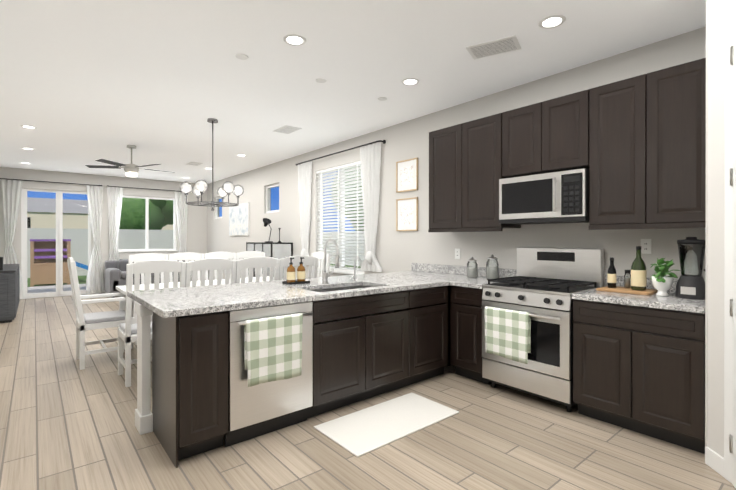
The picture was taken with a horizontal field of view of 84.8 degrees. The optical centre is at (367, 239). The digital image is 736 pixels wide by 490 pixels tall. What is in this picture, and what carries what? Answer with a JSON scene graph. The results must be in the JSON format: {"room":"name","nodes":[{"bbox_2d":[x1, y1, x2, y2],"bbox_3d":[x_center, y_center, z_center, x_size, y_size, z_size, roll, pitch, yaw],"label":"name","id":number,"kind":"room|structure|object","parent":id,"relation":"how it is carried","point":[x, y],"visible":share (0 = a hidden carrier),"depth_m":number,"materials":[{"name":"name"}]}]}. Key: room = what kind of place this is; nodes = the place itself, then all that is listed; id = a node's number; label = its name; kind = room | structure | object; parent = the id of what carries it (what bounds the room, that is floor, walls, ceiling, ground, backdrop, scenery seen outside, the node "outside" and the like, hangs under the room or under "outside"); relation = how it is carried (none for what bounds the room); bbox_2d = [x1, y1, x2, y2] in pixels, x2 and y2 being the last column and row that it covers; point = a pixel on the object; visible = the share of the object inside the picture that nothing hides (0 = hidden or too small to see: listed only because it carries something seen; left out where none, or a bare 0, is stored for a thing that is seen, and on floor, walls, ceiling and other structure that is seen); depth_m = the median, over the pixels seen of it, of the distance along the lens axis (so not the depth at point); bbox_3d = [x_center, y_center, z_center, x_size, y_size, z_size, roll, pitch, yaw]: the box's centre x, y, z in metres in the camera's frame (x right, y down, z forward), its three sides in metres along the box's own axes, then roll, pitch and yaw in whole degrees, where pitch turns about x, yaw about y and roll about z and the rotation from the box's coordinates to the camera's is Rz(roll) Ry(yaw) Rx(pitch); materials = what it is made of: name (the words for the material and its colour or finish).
{"room":"kitchen","nodes":[
{"label":"kitchen","id":0,"kind":"room"},
{"bbox_2d":[0,167,206,299],"bbox_3d":[-6.293,-0.124,9.799,4.600,2.840,0.150,0,0,-40],"label":"wall","id":1,"kind":"structure","parent":0,"point":[196,240],"depth_m":9.70,"materials":[{"name":"grey paint"}]},
{"bbox_2d":[0,178,103,298],"bbox_3d":[-7.034,-0.021,9.018,1.878,2.578,0.098,0,0,-40],"label":"curtains","id":2,"kind":"object","parent":1,"relation":"attached to","point":[11,192],"visible":0.88,"depth_m":9.40,"materials":[{"name":"white fabric"}]},
{"bbox_2d":[21,188,90,298],"bbox_3d":[-7.052,0.083,9.156,1.250,2.410,0.090,0,0,-40],"label":"sliding glass door","id":3,"kind":"structure","parent":1,"relation":"in","point":[59,245],"depth_m":9.13,"materials":[{"name":"white plastic"}]},
{"bbox_2d":[117,195,175,250],"bbox_3d":[-5.660,-0.410,10.328,1.370,1.390,0.060,0,0,-40],"label":"window","id":4,"kind":"structure","parent":1,"relation":"in","point":[147,218],"depth_m":10.32,"materials":[{"name":"white plastic"}]},
{"bbox_2d":[107,185,187,260],"bbox_3d":[-5.526,-0.024,10.267,1.898,2.578,0.098,0,0,-40],"label":"curtains","id":5,"kind":"object","parent":1,"relation":"attached to","point":[114,197],"visible":0.71,"depth_m":9.82,"materials":[{"name":"white fabric"}]},
{"bbox_2d":[117,250,177,251],"bbox_3d":[-5.616,0.293,10.276,1.430,0.025,0.080,0,0,-40],"label":"window sill","id":6,"kind":"structure","parent":1,"relation":"attached to","point":[148,251],"depth_m":10.25,"materials":[{"name":"white paint"}]},
{"bbox_2d":[0,0,705,183],"bbox_3d":[-3.036,-1.592,4.377,7.100,0.120,12.950,0,0,-40],"label":"ceiling","id":7,"kind":"structure","parent":0,"point":[83,83],"depth_m":3.56,"materials":[{"name":"white paint"}]},
{"bbox_2d":[20,125,36,128],"bbox_3d":[-4.606,-1.531,5.472,0.180,0.006,0.180,0,0,-40],"label":"recessed light","id":8,"kind":"object","parent":7,"relation":"in","point":[28,126],"visible":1,"depth_m":5.48,"materials":[{"name":"white"}]},
{"bbox_2d":[85,145,174,176],"bbox_3d":[-3.841,-1.281,6.606,1.259,0.509,1.285,0,0,-40],"label":"ceiling fan","id":9,"kind":"object","parent":7,"relation":"hanging from","point":[131,170],"visible":1,"depth_m":6.49,"materials":[{"name":"silver metal"}]},
{"bbox_2d":[185,162,202,165],"bbox_3d":[-3.504,-1.535,8.139,0.240,0.009,0.380,0,0,-40],"label":"ceiling vent","id":10,"kind":"object","parent":7,"relation":"in","point":[195,163],"visible":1,"depth_m":8.09,"materials":[{"name":"white"}]},
{"bbox_2d":[180,118,243,210],"bbox_3d":[-1.980,-0.948,5.143,0.755,1.169,0.742,0,0,-40],"label":"pendant chandelier","id":11,"kind":"object","parent":7,"relation":"hanging from","point":[200,189],"visible":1,"depth_m":5.11,"materials":[{"name":"white glass"}]},
{"bbox_2d":[235,54,248,59],"bbox_3d":[-1.053,-1.527,3.364,0.110,0.006,0.110,0,0,-40],"label":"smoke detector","id":12,"kind":"object","parent":7,"relation":"in","point":[242,56],"visible":1,"depth_m":3.35,"materials":[{"name":"white plastic"}]},
{"bbox_2d":[273,125,301,133],"bbox_3d":[-1.127,-1.530,5.615,0.240,0.009,0.380,0,0,-40],"label":"ceiling vent","id":13,"kind":"object","parent":7,"relation":"in","point":[285,129],"visible":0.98,"depth_m":5.58,"materials":[{"name":"white"}]},
{"bbox_2d":[283,34,306,45],"bbox_3d":[-0.561,-1.526,3.084,0.180,0.006,0.180,0,0,-40],"label":"recessed light","id":14,"kind":"object","parent":7,"relation":"in","point":[294,39],"visible":1,"depth_m":3.08,"materials":[{"name":"white glass"}]},
{"bbox_2d":[315,78,326,82],"bbox_3d":[-0.451,-1.528,3.876,0.110,0.006,0.110,0,0,-40],"label":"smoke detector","id":15,"kind":"object","parent":7,"relation":"in","point":[320,80],"visible":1,"depth_m":3.86,"materials":[{"name":"white plastic"}]},
{"bbox_2d":[378,97,386,100],"bbox_3d":[0.157,-1.529,4.380,0.110,0.006,0.110,0,0,-40],"label":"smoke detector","id":16,"kind":"object","parent":7,"relation":"in","point":[382,98],"visible":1,"depth_m":4.37,"materials":[{"name":"white plastic"}]},
{"bbox_2d":[401,78,419,85],"bbox_3d":[0.410,-1.528,3.902,0.180,0.006,0.180,0,0,-40],"label":"recessed light","id":17,"kind":"object","parent":7,"relation":"in","point":[410,81],"visible":1,"depth_m":3.89,"materials":[{"name":"white"}]},
{"bbox_2d":[466,35,520,59],"bbox_3d":[0.999,-1.524,3.208,0.380,0.009,0.240,0,0,30],"label":"ceiling vent","id":18,"kind":"object","parent":7,"relation":"in","point":[495,47],"visible":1,"depth_m":3.19,"materials":[{"name":"white metal"}]},
{"bbox_2d":[538,15,565,28],"bbox_3d":[1.290,-1.525,2.825,0.180,0.006,0.180,0,0,-40],"label":"recessed light","id":19,"kind":"object","parent":7,"relation":"in","point":[551,21],"visible":1,"depth_m":2.82,"materials":[{"name":"white"}]},
{"bbox_2d":[0,294,735,489],"bbox_3d":[-3.036,1.368,4.384,7.100,0.120,12.950,0,0,-40],"label":"floor","id":20,"kind":"structure","parent":0,"point":[66,423],"depth_m":2.56,"materials":[{"name":"brown wood"}]},
{"bbox_2d":[0,264,19,322],"bbox_3d":[-6.484,0.892,7.077,0.510,0.820,2.230,0,0,-40],"label":"media console","id":21,"kind":"object","parent":20,"relation":"on","point":[9,289],"visible":0.96,"depth_m":6.34,"materials":[{"name":"grey wood"}]},
{"bbox_2d":[0,257,2,269],"bbox_3d":[-5.891,0.378,6.385,0.160,0.209,0.120,0,0,-40],"label":"speaker","id":22,"kind":"object","parent":21,"relation":"on","point":[1,263],"visible":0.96,"depth_m":6.38,"materials":[{"name":"black"}]},
{"bbox_2d":[67,257,132,369],"bbox_3d":[-2.898,0.745,4.360,0.547,1.126,0.493,0,0,-40],"label":"dining chair","id":23,"kind":"object","parent":20,"relation":"on","point":[96,320],"visible":0.83,"depth_m":4.21,"materials":[{"name":"white paint"}]},
{"bbox_2d":[135,302,152,434],"bbox_3d":[-1.556,0.875,2.797,0.080,0.874,0.180,0,0,-40],"label":"post","id":24,"kind":"object","parent":20,"relation":"on","point":[143,419],"visible":0.88,"depth_m":2.74,"materials":[{"name":"white paint"}]},
{"bbox_2d":[105,259,184,297],"bbox_3d":[-5.277,0.875,9.798,1.800,0.843,0.950,0,0,-40],"label":"sofa","id":25,"kind":"object","parent":20,"relation":"on","point":[115,273],"visible":0.35,"depth_m":9.18,"materials":[{"name":"fabric"}]},
{"bbox_2d":[128,253,167,344],"bbox_3d":[-2.865,0.743,5.367,0.485,1.126,0.537,0,0,-40],"label":"dining chair","id":26,"kind":"object","parent":20,"relation":"on","point":[139,257],"visible":0.21,"depth_m":5.51,"materials":[{"name":"white paint"}]},
{"bbox_2d":[118,260,185,386],"bbox_3d":[-2.083,0.746,3.875,0.485,1.126,0.537,0,0,-40],"label":"dining chair","id":27,"kind":"object","parent":20,"relation":"on","point":[127,332],"visible":0.62,"depth_m":3.64,"materials":[{"name":"white paint"}]},
{"bbox_2d":[168,252,203,282],"bbox_3d":[-2.487,0.742,5.679,0.485,1.126,0.537,0,0,-40],"label":"dining chair","id":28,"kind":"object","parent":20,"relation":"on","point":[187,256],"visible":0.17,"depth_m":5.85,"materials":[{"name":"white paint"}]},
{"bbox_2d":[152,311,227,467],"bbox_3d":[-1.172,0.875,2.634,0.302,0.874,0.620,0,0,-40],"label":"base cabinet","id":29,"kind":"object","parent":20,"relation":"on","point":[190,352],"depth_m":2.41,"materials":[{"name":"black wood"}]},
{"bbox_2d":[116,276,273,348],"bbox_3d":[-1.923,0.932,5.077,2.000,0.750,1.100,0,0,-40],"label":"dining table","id":30,"kind":"object","parent":20,"relation":"on","point":[121,289],"visible":0.06,"depth_m":4.92,"materials":[{"name":"white paint"}]},
{"bbox_2d":[185,258,235,286],"bbox_3d":[-1.706,0.745,4.188,0.485,1.126,0.537,0,0,-40],"label":"dining chair","id":31,"kind":"object","parent":20,"relation":"on","point":[211,265],"visible":0.23,"depth_m":3.99,"materials":[{"name":"white paint"}]},
{"bbox_2d":[204,251,235,279],"bbox_3d":[-2.110,0.742,5.992,0.485,1.126,0.537,0,0,-40],"label":"dining chair","id":32,"kind":"object","parent":20,"relation":"on","point":[225,255],"visible":0.19,"depth_m":6.15,"materials":[{"name":"white paint"}]},
{"bbox_2d":[236,251,264,277],"bbox_3d":[-1.733,0.741,6.305,0.485,1.126,0.537,0,0,-40],"label":"dining chair","id":33,"kind":"object","parent":20,"relation":"on","point":[244,254],"visible":0.27,"depth_m":6.47,"materials":[{"name":"white paint"}]},
{"bbox_2d":[235,257,279,282],"bbox_3d":[-1.328,0.745,4.500,0.485,1.126,0.537,0,0,-40],"label":"dining chair","id":34,"kind":"object","parent":20,"relation":"on","point":[251,263],"visible":0.15,"depth_m":4.30,"materials":[{"name":"white paint"}]},
{"bbox_2d":[225,301,312,446],"bbox_3d":[-0.791,0.876,2.884,0.597,0.871,0.662,0,0,-40],"label":"dishwasher","id":35,"kind":"object","parent":20,"relation":"on","point":[270,368],"visible":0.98,"depth_m":2.63,"materials":[{"name":"silver metal"}]},
{"bbox_2d":[244,313,302,386],"bbox_3d":[-0.609,0.713,2.633,0.400,0.421,0.044,0,0,-40],"label":"dish towel","id":36,"kind":"object","parent":35,"relation":"hanging from","point":[273,345],"depth_m":2.61,"materials":[{"name":"green fabric"}]},
{"bbox_2d":[246,242,292,276],"bbox_3d":[-1.911,0.676,7.750,0.430,1.250,1.100,0,0,-40],"label":"cabinet","id":37,"kind":"object","parent":20,"relation":"on","point":[278,250],"visible":0.35,"depth_m":7.38,"materials":[{"name":"black"}]},
{"bbox_2d":[263,218,272,241],"bbox_3d":[-1.935,-0.188,7.801,0.176,0.476,0.289,0,0,-40],"label":"light","id":38,"kind":"object","parent":37,"relation":"on","point":[266,221],"visible":1,"depth_m":7.81,"materials":[{"name":"black metal"}]},
{"bbox_2d":[279,255,317,279],"bbox_3d":[-0.951,0.744,4.813,0.485,1.126,0.537,0,0,-40],"label":"dining chair","id":39,"kind":"object","parent":20,"relation":"on","point":[310,261],"visible":0.15,"depth_m":4.62,"materials":[{"name":"white paint"}]},
{"bbox_2d":[307,300,319,417],"bbox_3d":[-0.823,0.874,2.924,0.665,0.874,0.620,0,0,-40],"label":"base cabinet","id":40,"kind":"object","parent":20,"relation":"on","point":[314,410],"depth_m":2.90,"materials":[{"name":"black wood"}]},
{"bbox_2d":[311,252,330,277],"bbox_3d":[-0.908,0.742,5.918,0.547,1.126,0.493,0,0,-40],"label":"dining chair","id":41,"kind":"object","parent":20,"relation":"on","point":[319,255],"visible":0.21,"depth_m":6.01,"materials":[{"name":"white paint"}]},
{"bbox_2d":[320,290,411,413],"bbox_3d":[-0.215,0.873,3.428,0.975,0.874,0.620,0,0,-40],"label":"base cabinet","id":42,"kind":"object","parent":20,"relation":"on","point":[406,342],"depth_m":3.19,"materials":[{"name":"black wood"}]},
{"bbox_2d":[314,392,458,456],"bbox_3d":[0.156,1.305,2.931,0.980,0.012,0.500,0,0,-40],"label":"kitchen rug","id":43,"kind":"object","parent":20,"relation":"on","point":[365,431],"visible":1,"depth_m":2.87,"materials":[{"name":"white fabric"}]},
{"bbox_2d":[412,285,449,383],"bbox_3d":[0.384,0.872,3.924,0.580,0.874,0.620,0,0,-40],"label":"base cabinet","id":44,"kind":"object","parent":20,"relation":"on","point":[430,306],"depth_m":3.69,"materials":[{"name":"black wood"}]},
{"bbox_2d":[481,247,603,411],"bbox_3d":[1.460,0.693,3.442,0.718,1.235,0.757,0,0,-40],"label":"range","id":45,"kind":"object","parent":20,"relation":"on","point":[527,328],"visible":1,"depth_m":3.27,"materials":[{"name":"silver metal"}]},
{"bbox_2d":[485,306,530,363],"bbox_3d":[1.137,0.770,3.304,0.046,0.402,0.400,0,0,-40],"label":"dish towel","id":46,"kind":"object","parent":45,"relation":"hanging from","point":[507,332],"depth_m":3.27,"materials":[{"name":"green fabric"}]},
{"bbox_2d":[450,285,704,453],"bbox_3d":[1.442,0.873,3.568,0.636,0.874,2.520,0,0,-40],"label":"base cabinet","id":47,"kind":"object","parent":20,"relation":"on","point":[639,369],"visible":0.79,"depth_m":2.70,"materials":[{"name":"black wood"}]},
{"bbox_2d":[127,263,470,323],"bbox_3d":[-0.285,0.475,3.681,3.151,0.361,1.140,0,0,-40],"label":"countertop","id":48,"kind":"structure","parent":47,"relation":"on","point":[176,302],"depth_m":3.15,"materials":[{"name":"stone"}]},
{"bbox_2d":[282,257,309,284],"bbox_3d":[-0.650,0.277,3.650,0.220,0.234,0.122,0,0,-40],"label":"dish soap","id":49,"kind":"object","parent":48,"relation":"on","point":[291,280],"visible":1,"depth_m":3.62,"materials":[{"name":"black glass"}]},
{"bbox_2d":[322,239,339,283],"bbox_3d":[-0.314,0.192,3.612,0.113,0.406,0.242,0,0,-40],"label":"pull-down faucet","id":50,"kind":"object","parent":48,"relation":"on","point":[325,275],"visible":1,"depth_m":3.64,"materials":[{"name":"silver metal"}]},
{"bbox_2d":[352,257,361,280],"bbox_3d":[-0.104,0.280,3.845,0.054,0.228,0.130,0,0,-40],"label":"tap","id":51,"kind":"object","parent":48,"relation":"on","point":[354,277],"visible":1,"depth_m":3.87,"materials":[{"name":"silver metal"}]},
{"bbox_2d":[467,257,477,277],"bbox_3d":[1.083,0.285,4.191,0.108,0.215,0.110,0,0,-40],"label":"canister","id":52,"kind":"object","parent":48,"relation":"on","point":[472,271],"visible":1,"depth_m":4.16,"materials":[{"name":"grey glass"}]},
{"bbox_2d":[451,267,516,288],"bbox_3d":[1.146,0.364,3.904,0.660,0.140,0.342,0,0,-40],"label":"countertop","id":53,"kind":"structure","parent":47,"relation":"on","point":[458,274],"depth_m":4.07,"materials":[{"name":"stone"}]},
{"bbox_2d":[486,255,498,278],"bbox_3d":[1.247,0.271,4.041,0.118,0.245,0.120,0,0,-40],"label":"canister","id":54,"kind":"object","parent":53,"relation":"on","point":[492,272],"visible":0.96,"depth_m":4.00,"materials":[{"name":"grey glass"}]},
{"bbox_2d":[572,275,704,313],"bbox_3d":[1.996,0.366,2.886,0.651,0.140,0.767,0,0,-40],"label":"countertop","id":55,"kind":"structure","parent":47,"relation":"on","point":[671,302],"depth_m":2.73,"materials":[{"name":"stone"}]},
{"bbox_2d":[596,246,657,295],"bbox_3d":[1.976,0.221,3.067,0.260,0.348,0.350,0,0,-40],"label":"wood tray","id":56,"kind":"object","parent":55,"relation":"on","point":[635,283],"visible":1,"depth_m":2.99,"materials":[{"name":"brown wood"}]},
{"bbox_2d":[650,258,680,295],"bbox_3d":[2.095,0.261,2.848,0.183,0.269,0.183,0,0,-40],"label":"plant pot","id":57,"kind":"object","parent":55,"relation":"on","point":[662,282],"visible":1,"depth_m":2.83,"materials":[{"name":"white ceramic"}]},
{"bbox_2d":[675,237,704,299],"bbox_3d":[2.221,0.188,2.739,0.178,0.416,0.214,0,0,-40],"label":"blender","id":58,"kind":"object","parent":55,"relation":"on","point":[690,286],"visible":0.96,"depth_m":2.70,"materials":[{"name":"grey plastic"}]},
{"bbox_2d":[207,27,705,286],"bbox_3d":[-0.476,-0.117,6.502,0.150,2.840,12.650,0,0,-40],"label":"wall","id":59,"kind":"structure","parent":0,"point":[398,251],"depth_m":4.76,"materials":[{"name":"grey paint"}]},
{"bbox_2d":[216,197,221,218],"bbox_3d":[-3.873,-0.846,10.607,0.060,0.580,0.630,0,0,-40],"label":"window","id":60,"kind":"structure","parent":59,"relation":"in","point":[217,199],"depth_m":10.80,"materials":[{"name":"white plastic"}]},
{"bbox_2d":[229,202,249,235],"bbox_3d":[-3.022,-0.468,9.424,0.034,0.730,1.140,0,0,-40],"label":"canvas art","id":61,"kind":"object","parent":59,"relation":"attached to","point":[239,219],"visible":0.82,"depth_m":9.35,"materials":[{"name":"white"}]},
{"bbox_2d":[266,183,278,212],"bbox_3d":[-1.898,-0.840,8.225,0.060,0.580,0.680,0,0,-40],"label":"window","id":62,"kind":"structure","parent":59,"relation":"in","point":[268,191],"depth_m":8.43,"materials":[{"name":"white plastic"}]},
{"bbox_2d":[317,269,361,274],"bbox_3d":[-0.465,0.511,6.389,0.080,0.025,1.380,0,0,-40],"label":"window sill","id":63,"kind":"structure","parent":59,"relation":"attached to","point":[342,272],"depth_m":6.24,"materials":[{"name":"white paint"}]},
{"bbox_2d":[295,140,385,271],"bbox_3d":[-0.548,-0.465,6.377,0.135,1.818,2.346,0,0,-40],"label":"curtains","id":64,"kind":"object","parent":59,"relation":"attached to","point":[370,156],"visible":0.94,"depth_m":5.74,"materials":[{"name":"white fabric"}]},
{"bbox_2d":[318,169,363,271],"bbox_3d":[-0.411,-0.334,6.432,0.060,1.675,1.320,0,0,-40],"label":"window","id":65,"kind":"structure","parent":59,"relation":"in","point":[340,230],"depth_m":6.42,"materials":[{"name":"white plastic"}]},
{"bbox_2d":[316,161,363,273],"bbox_3d":[-0.450,-0.336,6.400,0.056,1.663,1.292,0,0,-40],"label":"window blinds","id":66,"kind":"object","parent":65,"relation":"attached to","point":[339,175],"visible":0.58,"depth_m":6.34,"materials":[{"name":"white plastic"}]},
{"bbox_2d":[396,158,417,192],"bbox_3d":[0.500,-0.826,5.186,0.019,0.405,0.380,0,0,-40],"label":"picture frame","id":67,"kind":"object","parent":59,"relation":"attached to","point":[406,175],"visible":0.96,"depth_m":5.18,"materials":[{"name":"white paper"}]},
{"bbox_2d":[396,197,417,230],"bbox_3d":[0.500,-0.324,5.187,0.019,0.420,0.380,0,0,-40],"label":"picture frame","id":68,"kind":"object","parent":59,"relation":"attached to","point":[406,214],"visible":0.96,"depth_m":5.18,"materials":[{"name":"white paper"}]},
{"bbox_2d":[455,249,459,258],"bbox_3d":[1.016,0.158,4.577,0.006,0.116,0.072,0,0,-40],"label":"electrical outlet","id":69,"kind":"object","parent":59,"relation":"attached to","point":[457,253],"visible":1,"depth_m":4.57,"materials":[{"name":"white plastic"}]},
{"bbox_2d":[428,113,520,231],"bbox_3d":[1.089,-0.636,4.217,0.348,1.110,0.903,0,0,-40],"label":"upper cabinet","id":70,"kind":"object","parent":59,"relation":"attached to","point":[465,167],"visible":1,"depth_m":4.06,"materials":[{"name":"brown wood"}]},
{"bbox_2d":[502,89,588,177],"bbox_3d":[1.623,-0.888,3.574,0.346,0.605,0.761,0,0,-40],"label":"upper cabinet","id":71,"kind":"object","parent":59,"relation":"attached to","point":[549,136],"visible":0.92,"depth_m":3.42,"materials":[{"name":"brown wood"}]},
{"bbox_2d":[499,168,588,224],"bbox_3d":[1.587,-0.355,3.545,0.440,0.410,0.757,0,0,-40],"label":"over-the-range microwave","id":72,"kind":"object","parent":71,"relation":"attached to","point":[555,197],"visible":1,"depth_m":3.38,"materials":[{"name":"silver metal"}]},
{"bbox_2d":[641,239,650,253],"bbox_3d":[2.184,0.051,3.167,0.006,0.116,0.072,0,0,-40],"label":"electrical outlet","id":73,"kind":"object","parent":59,"relation":"attached to","point":[645,246],"visible":0.88,"depth_m":3.17,"materials":[{"name":"white plastic"}]},
{"bbox_2d":[589,58,705,229],"bbox_3d":[2.112,-0.634,2.982,0.348,1.110,0.768,0,0,-40],"label":"upper cabinet","id":74,"kind":"object","parent":59,"relation":"attached to","point":[647,150],"visible":0.85,"depth_m":2.85,"materials":[{"name":"brown wood"}]},
{"bbox_2d":[705,0,707,445],"bbox_3d":[2.282,-0.108,2.542,0.653,2.840,0.120,0,0,-40],"label":"wall","id":75,"kind":"structure","parent":0,"point":[706,283],"depth_m":2.38,"materials":[{"name":"grey paint"}]},
{"bbox_2d":[707,0,735,457],"bbox_3d":[1.990,-0.106,1.687,0.120,2.840,1.350,0,0,5],"label":"wall","id":76,"kind":"structure","parent":0,"point":[719,11],"depth_m":2.30,"materials":[{"name":"grey paint"}]},
{"bbox_2d":[96,290,723,476],"bbox_3d":[-2.247,1.257,5.037,4.450,0.100,12.350,0,0,-40],"label":"baseboard","id":77,"kind":"structure","parent":76,"relation":"attached to","point":[714,460],"depth_m":2.29,"materials":[{"name":"white paint"}]},
{"bbox_2d":[724,12,735,482],"bbox_3d":[1.989,0.049,1.762,0.136,2.530,0.910,0,0,5],"label":"door frame","id":78,"kind":"structure","parent":76,"relation":"attached to","point":[730,22],"depth_m":2.19,"materials":[{"name":"white paint"}]},
{"bbox_2d":[729,26,735,487],"bbox_3d":[1.821,0.090,1.805,0.680,2.432,0.404,0,0,-40],"label":"pantry door","id":79,"kind":"structure","parent":76,"relation":"in","point":[732,444],"depth_m":2.13,"materials":[{"name":"white paint"}]},
{"label":"outside","id":80,"kind":"structure","parent":0,"visible":0},
{"bbox_2d":[27,284,85,292],"bbox_3d":[-7.471,1.364,10.910,7.000,0.100,3.040,0,0,-40],"label":"patio","id":81,"kind":"structure","parent":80,"point":[45,289],"depth_m":10.88,"materials":[{"name":"grey concrete"}]},
{"bbox_2d":[27,264,360,286],"bbox_3d":[-11.493,1.405,19.681,80.000,0.140,80.000,0,0,-40],"label":"lawn","id":82,"kind":"structure","parent":80,"point":[81,279],"depth_m":13.36,"materials":[{"name":"green plant"}]},
{"bbox_2d":[30,239,87,286],"bbox_3d":[-9.077,0.665,12.623,2.314,1.370,0.950,0,0,-40],"label":"playset","id":83,"kind":"object","parent":82,"relation":"on","point":[42,264],"depth_m":11.89,"materials":[{"name":"brown wood"}]},
{"bbox_2d":[27,197,173,229],"bbox_3d":[-27.973,-1.081,33.292,24.200,4.850,10.200,0,0,-40],"label":"neighbor house","id":84,"kind":"structure","parent":82,"relation":"on","point":[48,213],"depth_m":31.21,"materials":[{"name":"beige paint"}]},
{"bbox_2d":[27,228,363,277],"bbox_3d":[-2.117,0.503,6.799,26.000,1.800,24.200,0,0,-40],"label":"fence","id":85,"kind":"object","parent":82,"relation":"on","point":[123,235],"depth_m":16.00,"materials":[{"name":"white"}]},
{"bbox_2d":[119,166,363,230],"bbox_3d":[-2.901,-1.799,11.339,25.858,6.183,26.414,0,0,-40],"label":"trees","id":86,"kind":"object","parent":82,"relation":"on","point":[136,218],"depth_m":18.44,"materials":[{"name":"green plant"}]}
]}

